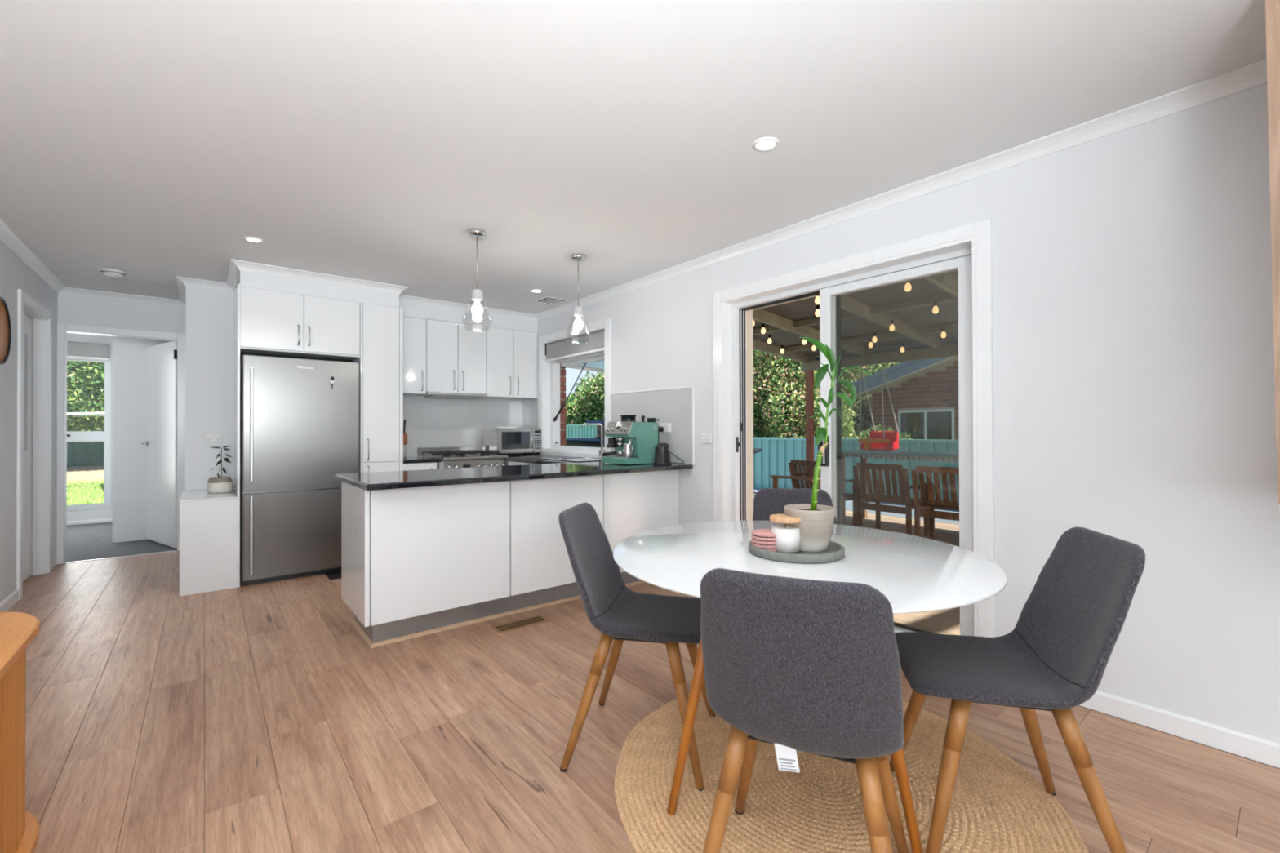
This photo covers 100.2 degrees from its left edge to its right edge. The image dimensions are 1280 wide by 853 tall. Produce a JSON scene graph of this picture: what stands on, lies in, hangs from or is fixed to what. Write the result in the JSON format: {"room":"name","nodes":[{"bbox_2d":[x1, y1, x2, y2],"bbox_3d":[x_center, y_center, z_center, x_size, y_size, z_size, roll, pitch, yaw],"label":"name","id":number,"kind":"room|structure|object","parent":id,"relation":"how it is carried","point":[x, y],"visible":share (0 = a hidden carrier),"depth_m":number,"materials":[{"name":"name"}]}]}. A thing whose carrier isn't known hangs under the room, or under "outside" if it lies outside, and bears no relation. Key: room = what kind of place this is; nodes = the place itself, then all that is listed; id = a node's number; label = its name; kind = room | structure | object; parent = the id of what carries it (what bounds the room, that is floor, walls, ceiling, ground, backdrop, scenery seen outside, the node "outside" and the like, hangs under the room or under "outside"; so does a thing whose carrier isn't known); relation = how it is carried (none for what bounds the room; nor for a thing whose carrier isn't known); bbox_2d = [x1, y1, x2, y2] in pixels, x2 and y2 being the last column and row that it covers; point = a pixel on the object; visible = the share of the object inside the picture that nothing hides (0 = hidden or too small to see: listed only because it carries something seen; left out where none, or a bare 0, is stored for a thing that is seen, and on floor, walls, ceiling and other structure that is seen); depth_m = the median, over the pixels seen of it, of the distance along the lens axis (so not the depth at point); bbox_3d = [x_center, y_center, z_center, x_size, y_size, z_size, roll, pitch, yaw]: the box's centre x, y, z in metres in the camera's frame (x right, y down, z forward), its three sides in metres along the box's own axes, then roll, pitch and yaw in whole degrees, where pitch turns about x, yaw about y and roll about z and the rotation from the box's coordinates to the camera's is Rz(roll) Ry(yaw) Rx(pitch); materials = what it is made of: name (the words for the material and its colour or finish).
{"room":"dining room","nodes":[
{"label":"dining room","id":0,"kind":"room"},
{"bbox_2d":[0,240,57,603],"bbox_3d":[-3.196,-0.024,2.284,0.142,2.400,5.980,0,0,-39],"label":"wall","id":1,"kind":"structure","parent":0,"point":[15,274],"depth_m":3.54,"materials":[{"name":"white paint"}]},
{"bbox_2d":[0,589,18,612],"bbox_3d":[-2.745,1.131,1.815,0.012,0.078,4.695,0,0,-39],"label":"baseboard","id":2,"kind":"structure","parent":1,"relation":"attached to","point":[6,605],"depth_m":3.47,"materials":[{"name":"paint"}]},
{"bbox_2d":[0,218,66,293],"bbox_3d":[-3.139,-1.195,2.340,0.058,0.058,5.980,0,0,-39],"label":"trim","id":3,"kind":"structure","parent":1,"relation":"attached to","point":[7,237],"depth_m":3.74,"materials":[{"name":"paint"}]},
{"bbox_2d":[16,288,52,600],"bbox_3d":[-4.529,0.126,4.009,0.016,2.121,0.956,0,0,-39],"label":"trim","id":4,"kind":"structure","parent":1,"relation":"attached to","point":[23,297],"depth_m":3.67,"materials":[{"name":"paint"}]},
{"bbox_2d":[22,302,48,582],"bbox_3d":[-4.580,0.157,3.967,0.124,2.058,0.830,0,0,-39],"label":"door","id":5,"kind":"structure","parent":1,"relation":"in","point":[35,365],"depth_m":4.27,"materials":[{"name":"paint"}]},
{"bbox_2d":[66,333,112,511],"bbox_3d":[-7.126,0.009,6.525,3.200,2.400,0.120,0,0,-39],"label":"window frame","id":6,"kind":"structure","parent":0,"point":[71,337],"depth_m":6.76,"materials":[{"name":"white wood"}]},
{"bbox_2d":[66,354,111,511],"bbox_3d":[-7.389,0.063,6.282,1.685,1.950,0.125,0,0,-39],"label":"window","id":7,"kind":"structure","parent":6,"relation":"in","point":[104,436],"depth_m":6.75,"materials":[{"name":"white wood"}]},
{"bbox_2d":[66,341,109,360],"bbox_3d":[-7.333,-0.935,6.243,1.620,0.205,0.043,0,0,-39],"label":"roller blind","id":8,"kind":"object","parent":7,"relation":"attached to","point":[75,350],"visible":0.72,"depth_m":6.62,"materials":[{"name":"fabric"}]},
{"bbox_2d":[66,508,112,525],"bbox_3d":[-7.397,1.124,6.199,2.170,0.168,0.030,0,0,-39],"label":"sill","id":9,"kind":"structure","parent":6,"relation":"attached to","point":[95,516],"depth_m":6.65,"materials":[{"name":"paint"}]},
{"bbox_2d":[57,293,186,333],"bbox_3d":[-4.316,-0.005,5.294,5.800,2.400,0.100,0,0,-39],"label":"wall","id":10,"kind":"structure","parent":0,"point":[72,309],"depth_m":4.88,"materials":[{"name":"white paint"}]},
{"bbox_2d":[56,323,185,564],"bbox_3d":[-4.760,0.148,4.920,0.890,2.088,0.116,0,0,-39],"label":"door frame","id":11,"kind":"structure","parent":10,"relation":"in","point":[63,329],"depth_m":4.73,"materials":[{"name":"paint"}]},
{"bbox_2d":[141,341,177,548],"bbox_3d":[-4.860,0.173,5.441,0.872,2.023,0.154,0,0,33],"label":"door","id":12,"kind":"structure","parent":11,"relation":"attached to","point":[161,496],"depth_m":5.40,"materials":[{"name":"paint"}]},
{"bbox_2d":[58,287,186,307],"bbox_3d":[-4.696,-1.177,4.891,0.867,0.058,0.058,0,0,-39],"label":"trim","id":13,"kind":"structure","parent":10,"relation":"attached to","point":[68,291],"depth_m":4.87,"materials":[{"name":"paint"}]},
{"bbox_2d":[112,336,170,542],"bbox_3d":[-5.582,0.005,6.546,1.080,2.400,1.800,0,0,-39],"label":"wall","id":14,"kind":"structure","parent":0,"point":[129,354],"depth_m":5.59,"materials":[{"name":"white paint"}]},
{"bbox_2d":[185,285,234,489],"bbox_3d":[-3.927,-0.008,4.882,0.318,2.400,1.030,0,0,-39],"label":"wall","id":15,"kind":"structure","parent":0,"point":[209,322],"depth_m":4.47,"materials":[{"name":"white paint"}]},
{"bbox_2d":[176,275,234,292],"bbox_3d":[-3.609,-1.183,4.448,0.376,0.058,0.058,0,0,-39],"label":"trim","id":16,"kind":"structure","parent":15,"relation":"attached to","point":[188,282],"depth_m":4.45,"materials":[{"name":"paint"}]},
{"bbox_2d":[235,270,399,307],"bbox_3d":[-2.741,-1.125,4.570,1.113,0.176,0.665,0,0,-39],"label":"bulkhead","id":17,"kind":"object","parent":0,"point":[246,278],"visible":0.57,"depth_m":4.27,"materials":[{"name":"white paint"}]},
{"bbox_2d":[399,302,537,333],"bbox_3d":[-1.821,-1.119,5.523,1.517,0.182,0.350,0,0,-39],"label":"bulkhead","id":18,"kind":"object","parent":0,"point":[411,310],"visible":0.36,"depth_m":5.36,"materials":[{"name":"white paint"}]},
{"bbox_2d":[560,363,566,445],"bbox_3d":[1.702,0.166,2.773,0.144,3.200,9.350,0,0,-39],"label":"wall","id":19,"kind":"structure","parent":0,"point":[562,371],"depth_m":5.96,"materials":[{"name":"brick"}]},
{"bbox_2d":[0,0,1266,314],"bbox_3d":[-1.257,-1.296,1.101,6.840,0.120,10.480,0,0,-39],"label":"ceiling","id":20,"kind":"structure","parent":0,"point":[362,140],"depth_m":2.13,"materials":[{"name":"paint"}]},
{"bbox_2d":[99,267,126,277],"bbox_3d":[-4.103,-1.192,4.163,0.150,0.040,0.150,0,0,-39],"label":"smoke detector","id":21,"kind":"object","parent":20,"relation":"attached to","point":[105,271],"visible":1,"depth_m":4.13,"materials":[{"name":"white plastic"}]},
{"bbox_2d":[226,259,239,290],"bbox_3d":[-3.224,-1.185,4.236,0.058,0.058,0.873,0,0,-39],"label":"trim","id":22,"kind":"structure","parent":20,"relation":"attached to","point":[233,271],"depth_m":4.20,"materials":[{"name":"paint"}]},
{"bbox_2d":[230,258,408,293],"bbox_3d":[-2.513,-1.186,4.290,1.229,0.058,0.058,0,0,-39],"label":"trim","id":23,"kind":"structure","parent":20,"relation":"attached to","point":[242,265],"depth_m":4.24,"materials":[{"name":"paint"}]},
{"bbox_2d":[462,227,492,331],"bbox_3d":[-1.021,-0.913,3.353,0.177,0.622,0.177,0,0,-17],"label":"pendant light","id":24,"kind":"object","parent":20,"relation":"hanging from","point":[477,295],"visible":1,"depth_m":3.33,"materials":[{"name":"clear glass"}]},
{"bbox_2d":[533,296,568,305],"bbox_3d":[-0.857,-1.200,5.168,0.250,0.030,0.250,0,0,-39],"label":"ceiling vent","id":25,"kind":"object","parent":20,"relation":"in","point":[548,300],"visible":1,"depth_m":5.14,"materials":[{"name":"white plastic"}]},
{"bbox_2d":[565,253,586,333],"bbox_3d":[-0.441,-0.912,3.830,0.177,0.622,0.177,0,0,-17],"label":"pendant light","id":26,"kind":"object","parent":20,"relation":"hanging from","point":[578,324],"visible":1,"depth_m":3.81,"materials":[{"name":"clear glass"}]},
{"bbox_2d":[752,137,778,151],"bbox_3d":[0.548,-1.230,2.332,0.110,0.007,0.110,0,0,-39],"label":"recessed light","id":27,"kind":"object","parent":20,"relation":"in","point":[765,144],"visible":1,"depth_m":2.33,"materials":[{"name":"white plastic"}]},
{"bbox_2d":[6,522,1279,852],"bbox_3d":[-2.110,1.210,2.142,6.840,0.084,13.200,0,0,-39],"label":"floor","id":28,"kind":"structure","parent":0,"point":[257,717],"depth_m":2.02,"materials":[{"name":"brown wood"}]},
{"bbox_2d":[0,612,39,852],"bbox_3d":[-1.605,0.847,0.930,0.600,0.606,1.520,0,0,-39],"label":"sideboard","id":29,"kind":"object","parent":28,"relation":"on","point":[19,828],"visible":1,"depth_m":1.40,"materials":[{"name":"brown wood"}]},
{"bbox_2d":[178,488,237,595],"bbox_3d":[-3.346,0.853,4.147,0.324,0.667,0.831,0,0,-39],"label":"cabinet","id":30,"kind":"object","parent":28,"relation":"on","point":[208,522],"visible":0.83,"depth_m":3.83,"materials":[{"name":"white wood"}]},
{"bbox_2d":[206,445,233,493],"bbox_3d":[-3.310,0.335,4.215,0.164,0.367,0.164,0,0,-39],"label":"rubber plant","id":31,"kind":"object","parent":30,"relation":"on","point":[218,484],"visible":1,"depth_m":4.18,"materials":[{"name":"green plant"}]},
{"bbox_2d":[233,283,359,586],"bbox_3d":[-2.850,0.067,4.447,0.822,2.240,0.701,0,0,-39],"label":"refrigerator surround","id":32,"kind":"object","parent":28,"relation":"on","point":[267,322],"visible":0.96,"depth_m":4.18,"materials":[{"name":"white wood"}]},
{"bbox_2d":[240,355,359,586],"bbox_3d":[-2.827,0.330,4.433,0.788,1.712,0.692,0,0,-39],"label":"refrigerator","id":33,"kind":"object","parent":28,"relation":"on","point":[298,432],"visible":0.91,"depth_m":4.15,"materials":[{"name":"metal"}]},
{"bbox_2d":[353,302,403,472],"bbox_3d":[-2.401,0.076,4.812,0.335,2.222,0.701,0,0,-39],"label":"cupboard","id":34,"kind":"object","parent":28,"relation":"on","point":[380,360],"visible":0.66,"depth_m":4.56,"materials":[{"name":"white wood"}]},
{"bbox_2d":[403,462,436,471],"bbox_3d":[-2.165,0.759,5.031,0.306,0.858,0.652,0,0,-39],"label":"base cabinet","id":35,"kind":"object","parent":28,"relation":"on","point":[429,465],"visible":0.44,"depth_m":4.79,"materials":[{"name":"white wood"}]},
{"bbox_2d":[417,446,507,469],"bbox_3d":[-1.751,0.701,5.260,0.610,0.975,0.796,0,0,-39],"label":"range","id":36,"kind":"object","parent":28,"relation":"on","point":[462,456],"visible":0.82,"depth_m":5.08,"materials":[{"name":"metal"}]},
{"bbox_2d":[417,453,507,460],"bbox_3d":[-1.751,0.295,5.260,0.610,0.023,0.770,0,0,-39],"label":"cooktop","id":37,"kind":"object","parent":36,"relation":"in","point":[439,456],"depth_m":5.04,"materials":[{"name":"metal"}]},
{"bbox_2d":[341,469,679,643],"bbox_3d":[-0.746,0.748,3.657,2.195,0.857,0.620,0,0,-39],"label":"base cabinet","id":38,"kind":"object","parent":28,"relation":"on","point":[414,560],"visible":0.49,"depth_m":3.11,"materials":[{"name":"white wood"}]},
{"bbox_2d":[370,580,646,648],"bbox_3d":[-0.604,1.166,3.510,2.137,0.018,0.017,0,0,-39],"label":"trim","id":39,"kind":"structure","parent":38,"relation":"attached to","point":[546,604],"depth_m":3.20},
{"bbox_2d":[490,614,549,633],"bbox_3d":[-0.708,1.171,3.177,0.324,0.005,0.123,0,0,-39],"label":"floor vent","id":40,"kind":"object","parent":28,"relation":"in","point":[529,621],"visible":1,"depth_m":3.17,"materials":[{"name":"metal"}]},
{"bbox_2d":[506,459,540,466],"bbox_3d":[-0.945,0.757,5.184,0.552,0.858,1.958,0,0,-39],"label":"base cabinet","id":41,"kind":"object","parent":28,"relation":"on","point":[508,462],"visible":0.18,"depth_m":5.02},
{"bbox_2d":[334,453,693,490],"bbox_3d":[-1.328,0.305,4.352,2.218,0.030,2.748,0,0,-39],"label":"countertop","id":42,"kind":"structure","parent":41,"relation":"on","point":[548,468],"depth_m":3.29,"materials":[{"name":"black stone"}]},
{"bbox_2d":[403,456,438,463],"bbox_3d":[-2.166,0.311,5.034,0.309,0.030,0.633,0,0,-39],"label":"countertop","id":43,"kind":"structure","parent":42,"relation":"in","point":[409,459],"depth_m":4.82,"materials":[{"name":"black stone"}]},
{"bbox_2d":[483,428,542,454],"bbox_3d":[-1.351,0.159,5.696,0.506,0.275,0.401,0,0,-39],"label":"microwave oven","id":44,"kind":"object","parent":42,"relation":"on","point":[505,441],"visible":0.93,"depth_m":5.55,"materials":[{"name":"metal"}]},
{"bbox_2d":[489,453,601,463],"bbox_3d":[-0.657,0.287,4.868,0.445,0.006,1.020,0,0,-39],"label":"sink","id":45,"kind":"object","parent":42,"relation":"in","point":[558,457],"visible":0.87,"depth_m":4.85,"materials":[{"name":"metal"}]},
{"bbox_2d":[601,414,659,464],"bbox_3d":[-0.072,0.094,4.143,0.392,0.372,0.315,0,0,-39],"label":"coffee machine","id":46,"kind":"object","parent":42,"relation":"on","point":[643,436],"visible":0.96,"depth_m":4.05,"materials":[{"name":"metal"}]},
{"bbox_2d":[601,456,654,464],"bbox_3d":[-0.074,0.257,4.140,0.322,0.046,0.315,0,0,-39],"label":"drip tray","id":47,"kind":"object","parent":46,"relation":"on","point":[612,460],"depth_m":4.01,"materials":[{"name":"metal"}]},
{"bbox_2d":[653,442,684,465],"bbox_3d":[0.208,0.202,3.992,0.239,0.162,0.134,0,0,-39],"label":"milk frother","id":48,"kind":"object","parent":42,"relation":"on","point":[662,454],"visible":1,"depth_m":3.91,"materials":[{"name":"black plastic"}]},
{"bbox_2d":[614,692,1088,852],"bbox_3d":[0.615,1.158,1.768,1.387,0.009,1.383,0,0,-39],"label":"jute rug","id":49,"kind":"object","parent":28,"relation":"on","point":[997,806],"visible":0.62,"depth_m":1.65,"materials":[{"name":"beige wicker"}]},
{"bbox_2d":[558,502,715,791],"bbox_3d":[-0.004,0.735,1.986,0.551,0.857,0.471,0,0,13],"label":"dining chair","id":50,"kind":"object","parent":49,"relation":"on","point":[620,613],"visible":0.88,"depth_m":1.91,"materials":[{"name":"grey fabric"}]},
{"bbox_2d":[752,488,837,524],"bbox_3d":[0.735,0.734,2.393,0.471,0.857,0.551,0,0,3],"label":"dining chair","id":51,"kind":"object","parent":49,"relation":"on","point":[767,502],"visible":0.12,"depth_m":2.62,"materials":[{"name":"grey fabric"}]},
{"bbox_2d":[699,568,908,852],"bbox_3d":[0.395,0.723,1.283,0.471,0.857,0.551,0,0,24],"label":"dining chair","id":52,"kind":"object","parent":49,"relation":"on","point":[791,664],"visible":1,"depth_m":1.09,"materials":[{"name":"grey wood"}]},
{"bbox_2d":[613,520,1007,852],"bbox_3d":[0.515,0.789,1.815,1.212,0.736,1.212,0,0,-39],"label":"dining table","id":53,"kind":"object","parent":49,"relation":"on","point":[916,574],"visible":0.69,"depth_m":1.62,"materials":[{"name":"white laminate"}]},
{"bbox_2d":[748,540,844,564],"bbox_3d":[0.519,0.407,1.782,0.306,0.028,0.306,0,0,-39],"label":"round tray","id":54,"kind":"object","parent":53,"relation":"on","point":[835,551],"visible":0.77,"depth_m":1.66,"materials":[{"name":"grey concrete"}]},
{"bbox_2d":[769,514,800,552],"bbox_3d":[0.484,0.355,1.775,0.104,0.114,0.104,0,0,-39],"label":"jar candle","id":55,"kind":"object","parent":54,"relation":"on","point":[787,538],"visible":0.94,"depth_m":1.74,"materials":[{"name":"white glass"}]},
{"bbox_2d":[783,503,835,551],"bbox_3d":[0.572,0.342,1.806,0.166,0.139,0.166,0,0,-39],"label":"pot","id":56,"kind":"object","parent":54,"relation":"on","point":[815,526],"depth_m":1.74,"materials":[{"name":"beige ceramic"}]},
{"bbox_2d":[783,337,875,551],"bbox_3d":[0.643,0.056,1.829,0.314,0.712,0.166,0,0,-17],"label":"potted plant","id":57,"kind":"object","parent":54,"relation":"on","point":[815,526],"visible":0.97,"depth_m":1.78,"materials":[{"name":"green plant"}]},
{"bbox_2d":[888,526,1145,852],"bbox_3d":[1.036,0.728,1.526,0.551,0.857,0.471,0,0,14],"label":"dining chair","id":58,"kind":"object","parent":49,"relation":"on","point":[1055,659],"visible":0.94,"depth_m":1.44,"materials":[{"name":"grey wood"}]},
{"bbox_2d":[533,83,1279,744],"bbox_3d":[1.582,-0.034,2.677,0.165,2.400,9.350,0,0,-39],"label":"wall","id":59,"kind":"structure","parent":0,"point":[1134,377],"depth_m":2.10,"materials":[{"name":"white paint"}]},
{"bbox_2d":[399,294,537,321],"bbox_3d":[-1.693,-1.183,5.365,1.517,0.058,0.058,0,0,-39],"label":"trim","id":60,"kind":"structure","parent":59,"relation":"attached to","point":[403,299],"depth_m":5.29,"materials":[{"name":"paint"}]},
{"bbox_2d":[403,395,537,456],"bbox_3d":[-1.799,-0.007,5.516,1.486,0.607,0.375,0,0,-39],"label":"backsplash","id":61,"kind":"structure","parent":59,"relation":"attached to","point":[430,422],"depth_m":5.65,"materials":[{"name":"white tile"}]},
{"bbox_2d":[541,325,605,453],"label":"window","id":62,"kind":"structure","parent":59,"relation":"in","point":[551,410],"depth_m":5.78,"materials":[{"name":"paint"}]},
{"bbox_2d":[545,330,604,362],"bbox_3d":[-0.645,-0.795,5.355,0.055,0.191,1.159,0,0,-39],"label":"roller blind","id":63,"kind":"object","parent":62,"relation":"attached to","point":[593,343],"visible":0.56,"depth_m":5.31,"materials":[{"name":"fabric"}]},
{"bbox_2d":[537,317,610,457],"bbox_3d":[-0.687,-0.340,5.317,0.016,1.271,1.337,0,0,-39],"label":"window frame","id":64,"kind":"structure","parent":59,"relation":"in","point":[606,322],"depth_m":5.08,"materials":[{"name":"paint"}]},
{"bbox_2d":[610,386,693,464],"bbox_3d":[0.070,-0.007,4.393,0.010,0.585,1.046,0,0,-39],"label":"backsplash","id":65,"kind":"structure","parent":59,"relation":"attached to","point":[673,406],"depth_m":4.19,"materials":[{"name":"paint"}]},
{"bbox_2d":[720,235,977,636],"bbox_3d":[1.204,0.147,3.249,0.327,2.086,1.618,0,0,-39],"label":"door","id":66,"kind":"structure","parent":59,"relation":"in","point":[736,365],"depth_m":3.26,"materials":[{"name":"paint"}]},
{"bbox_2d":[712,217,994,637],"bbox_3d":[1.081,0.104,3.148,0.016,2.127,1.744,0,0,-39],"label":"trim","id":67,"kind":"structure","parent":59,"relation":"attached to","point":[982,229],"depth_m":2.51,"materials":[{"name":"paint"}]},
{"bbox_2d":[535,58,1266,321],"bbox_3d":[1.619,-1.207,2.458,0.058,0.058,8.750,0,0,-39],"label":"trim","id":68,"kind":"structure","parent":59,"relation":"attached to","point":[1253,75],"depth_m":2.46,"materials":[{"name":"paint"}]},
{"bbox_2d":[1080,690,1279,768],"bbox_3d":[3.021,1.111,0.769,0.012,0.078,4.387,0,0,-39],"label":"baseboard","id":69,"kind":"structure","parent":59,"relation":"attached to","point":[1260,750],"depth_m":1.98,"materials":[{"name":"paint"}]},
{"bbox_2d":[1265,0,1279,503],"bbox_3d":[2.162,-0.503,1.411,0.533,1.470,0.648,0,0,-39],"label":"upper cabinet","id":70,"kind":"object","parent":59,"relation":"attached to","point":[1272,7],"visible":1,"depth_m":1.48,"materials":[{"name":"beige wood"}]},
{"bbox_3d":[-2.292,-0.009,5.454,2.940,2.400,0.150,0,0,-39],"label":"wall","id":71,"kind":"structure","parent":0,"visible":0},
{"bbox_2d":[403,315,426,395],"bbox_3d":[-2.257,-0.669,5.142,0.297,0.716,0.381,0,0,-39],"label":"upper cabinet","id":72,"kind":"object","parent":71,"relation":"attached to","point":[414,328],"visible":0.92,"depth_m":5.05,"materials":[{"name":"white wood"}]},
{"bbox_2d":[426,319,486,393],"bbox_3d":[-1.908,-0.681,5.426,0.597,0.691,0.381,0,0,-39],"label":"upper cabinet","id":73,"kind":"object","parent":71,"relation":"attached to","point":[456,356],"visible":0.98,"depth_m":5.29,"materials":[{"name":"white wood"}]},
{"bbox_2d":[416,391,487,399],"bbox_3d":[-1.906,-0.314,5.423,0.594,0.042,0.368,0,0,-39],"label":"range hood","id":74,"kind":"object","parent":73,"relation":"attached to","point":[429,393],"visible":0.96,"depth_m":5.31,"materials":[{"name":"metal"}]},
{"bbox_2d":[478,326,537,399],"bbox_3d":[-1.449,-0.668,5.801,0.583,0.716,0.381,0,0,-39],"label":"upper cabinet","id":75,"kind":"object","parent":71,"relation":"attached to","point":[511,354],"visible":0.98,"depth_m":5.67,"materials":[{"name":"white wood"}]},
{"label":"outside","id":76,"kind":"structure","parent":0,"visible":0},
{"bbox_2d":[66,479,104,505],"bbox_3d":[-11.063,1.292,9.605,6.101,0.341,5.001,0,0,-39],"label":"grass","id":77,"kind":"structure","parent":76,"point":[84,486],"depth_m":10.39,"materials":[{"name":"green plant"}]},
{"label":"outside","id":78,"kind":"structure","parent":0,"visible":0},
{"bbox_2d":[66,465,104,483],"bbox_3d":[-14.163,1.259,12.701,12.100,0.565,4.400,0,0,-39],"label":"mulch","id":79,"kind":"object","parent":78,"point":[93,473],"depth_m":12.81,"materials":[{"name":"brown wood"}]},
{"bbox_2d":[66,360,104,443],"bbox_3d":[-13.727,-1.719,12.425,4.075,5.660,5.607,0,0,20],"label":"leafy tree","id":80,"kind":"object","parent":79,"relation":"on","point":[86,380],"visible":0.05,"depth_m":12.08,"materials":[{"name":"green plant"}]},
{"bbox_2d":[66,420,104,466],"bbox_3d":[-15.028,0.448,13.665,12.025,1.380,0.070,0,0,-39],"label":"fence","id":81,"kind":"object","parent":79,"relation":"on","point":[78,453],"visible":0.02,"depth_m":14.05,"materials":[{"name":"teal metal"}]},
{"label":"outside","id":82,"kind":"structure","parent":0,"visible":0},
{"bbox_3d":[7.160,1.644,17.437,26.860,0.675,42.000,0,0,-39],"label":"yard","id":83,"kind":"structure","parent":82,"visible":0},
{"bbox_2d":[564,424,596,438],"bbox_3d":[-2.991,0.663,17.578,0.070,1.430,8.965,0,0,-39],"label":"fence","id":84,"kind":"object","parent":83,"relation":"on","point":[572,431],"visible":0.08,"depth_m":16.11,"materials":[{"name":"teal metal"}]},
{"bbox_2d":[564,370,604,424],"bbox_3d":[-0.835,-0.408,17.878,7.953,4.675,3.440,0,0,43],"label":"leafy tree","id":85,"kind":"object","parent":83,"relation":"on","point":[588,404],"visible":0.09,"depth_m":17.36,"materials":[{"name":"green plant"}]},
{"bbox_2d":[564,419,604,447],"bbox_3d":[-0.636,0.586,6.832,0.690,1.334,1.440,0,0,-39],"label":"barbecue","id":86,"kind":"object","parent":83,"relation":"on","point":[596,442],"visible":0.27,"depth_m":6.52,"materials":[{"name":"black metal"}]},
{"bbox_2d":[752,348,873,439],"bbox_3d":[3.050,-0.243,12.583,5.043,4.295,3.486,0,0,24],"label":"trees","id":87,"kind":"object","parent":83,"relation":"on","point":[779,389],"visible":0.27,"depth_m":11.52,"materials":[{"name":"green plant"}]},
{"bbox_2d":[814,403,856,438],"bbox_3d":[3.745,0.660,10.286,0.359,2.284,0.851,0,0,-39],"label":"bush","id":88,"kind":"object","parent":83,"relation":"on","point":[845,434],"visible":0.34,"depth_m":10.04,"materials":[{"name":"green plant"}]},
{"bbox_2d":[753,488,959,524],"bbox_3d":[4.397,1.367,7.446,1.330,0.234,18.000,0,0,-39],"label":"patio","id":89,"kind":"structure","parent":83,"relation":"on","point":[849,504],"depth_m":7.90,"materials":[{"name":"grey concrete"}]},
{"bbox_2d":[753,437,959,503],"bbox_3d":[4.611,0.756,8.253,0.070,1.105,15.025,0,0,-39],"label":"fence","id":90,"kind":"object","parent":83,"relation":"on","point":[776,453],"visible":0.1,"depth_m":9.47,"materials":[{"name":"teal metal"}]},
{"bbox_2d":[847,422,912,439],"bbox_3d":[4.309,0.866,9.513,0.772,1.864,1.744,0,0,-39],"label":"bush","id":91,"kind":"object","parent":83,"relation":"on","point":[862,434],"visible":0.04,"depth_m":9.55,"materials":[{"name":"green plant"}]},
{"bbox_2d":[841,511,959,635],"bbox_3d":[2.591,1.482,5.198,4.310,0.490,8.400,0,0,-39],"label":"deck","id":92,"kind":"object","parent":83,"relation":"on","point":[947,621],"depth_m":5.67,"materials":[{"name":"beige wood"}]},
{"bbox_2d":[769,450,843,488],"bbox_3d":[1.881,0.755,6.007,0.598,0.974,0.630,0,0,41],"label":"armchair","id":93,"kind":"object","parent":92,"relation":"on","point":[775,480],"visible":0.08,"depth_m":5.94,"materials":[{"name":"brown wood"}]},
{"bbox_2d":[788,459,857,526],"bbox_3d":[2.296,0.832,6.711,0.598,0.826,0.630,0,0,-29],"label":"armchair","id":94,"kind":"object","parent":92,"relation":"on","point":[793,464],"visible":0.3,"depth_m":6.58,"materials":[{"name":"brown wood"}]},
{"bbox_2d":[752,271,958,488],"bbox_3d":[3.171,-0.124,4.428,4.210,2.709,6.625,0,0,-39],"label":"pergola","id":95,"kind":"object","parent":92,"relation":"on","point":[864,313],"visible":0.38,"depth_m":6.17,"materials":[{"name":"paint"}]},
{"bbox_2d":[752,274,946,358],"bbox_3d":[2.141,-1.117,5.606,1.950,0.352,4.385,0,0,27],"label":"festoon lights","id":96,"kind":"object","parent":95,"relation":"hanging from","point":[908,287],"visible":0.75,"depth_m":5.91,"materials":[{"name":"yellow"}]},
{"bbox_2d":[857,364,898,450],"bbox_3d":[3.253,-0.230,7.306,0.325,1.222,0.430,0,0,-39],"label":"swing","id":97,"kind":"object","parent":95,"relation":"hanging from","point":[883,440],"visible":0.93,"depth_m":7.28,"materials":[{"name":"red plastic"}]},
{"bbox_2d":[853,462,928,536],"bbox_3d":[2.872,0.827,6.115,0.598,0.826,0.630,0,0,-39],"label":"armchair","id":98,"kind":"object","parent":92,"relation":"on","point":[879,495],"visible":0.84,"depth_m":5.98,"materials":[{"name":"brown wood"}]},
{"bbox_2d":[841,454,956,523],"bbox_3d":[3.474,0.782,6.277,0.800,0.914,2.350,0,0,-39],"label":"outdoor table","id":99,"kind":"object","parent":92,"relation":"on","point":[862,460],"visible":0.11,"depth_m":6.92,"materials":[{"name":"brown wood"}]},
{"bbox_2d":[841,449,959,464],"bbox_3d":[3.467,0.361,6.275,0.854,0.088,2.410,0,0,-39],"label":"lace tablecloth","id":100,"kind":"object","parent":99,"relation":"on","point":[940,455],"visible":0.57,"depth_m":6.30,"materials":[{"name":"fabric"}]},
{"bbox_2d":[911,466,959,537],"bbox_3d":[3.268,0.823,5.597,0.598,0.826,0.630,0,0,-43],"label":"armchair","id":101,"kind":"object","parent":92,"relation":"on","point":[921,504],"visible":0.6,"depth_m":5.52,"materials":[{"name":"brown wood"}]},
{"bbox_2d":[853,356,959,439],"bbox_3d":[9.641,-0.346,9.088,5.570,4.253,9.700,0,0,-39],"label":"house","id":102,"kind":"structure","parent":83,"relation":"on","point":[924,393],"depth_m":10.36,"materials":[{"name":"brick"}]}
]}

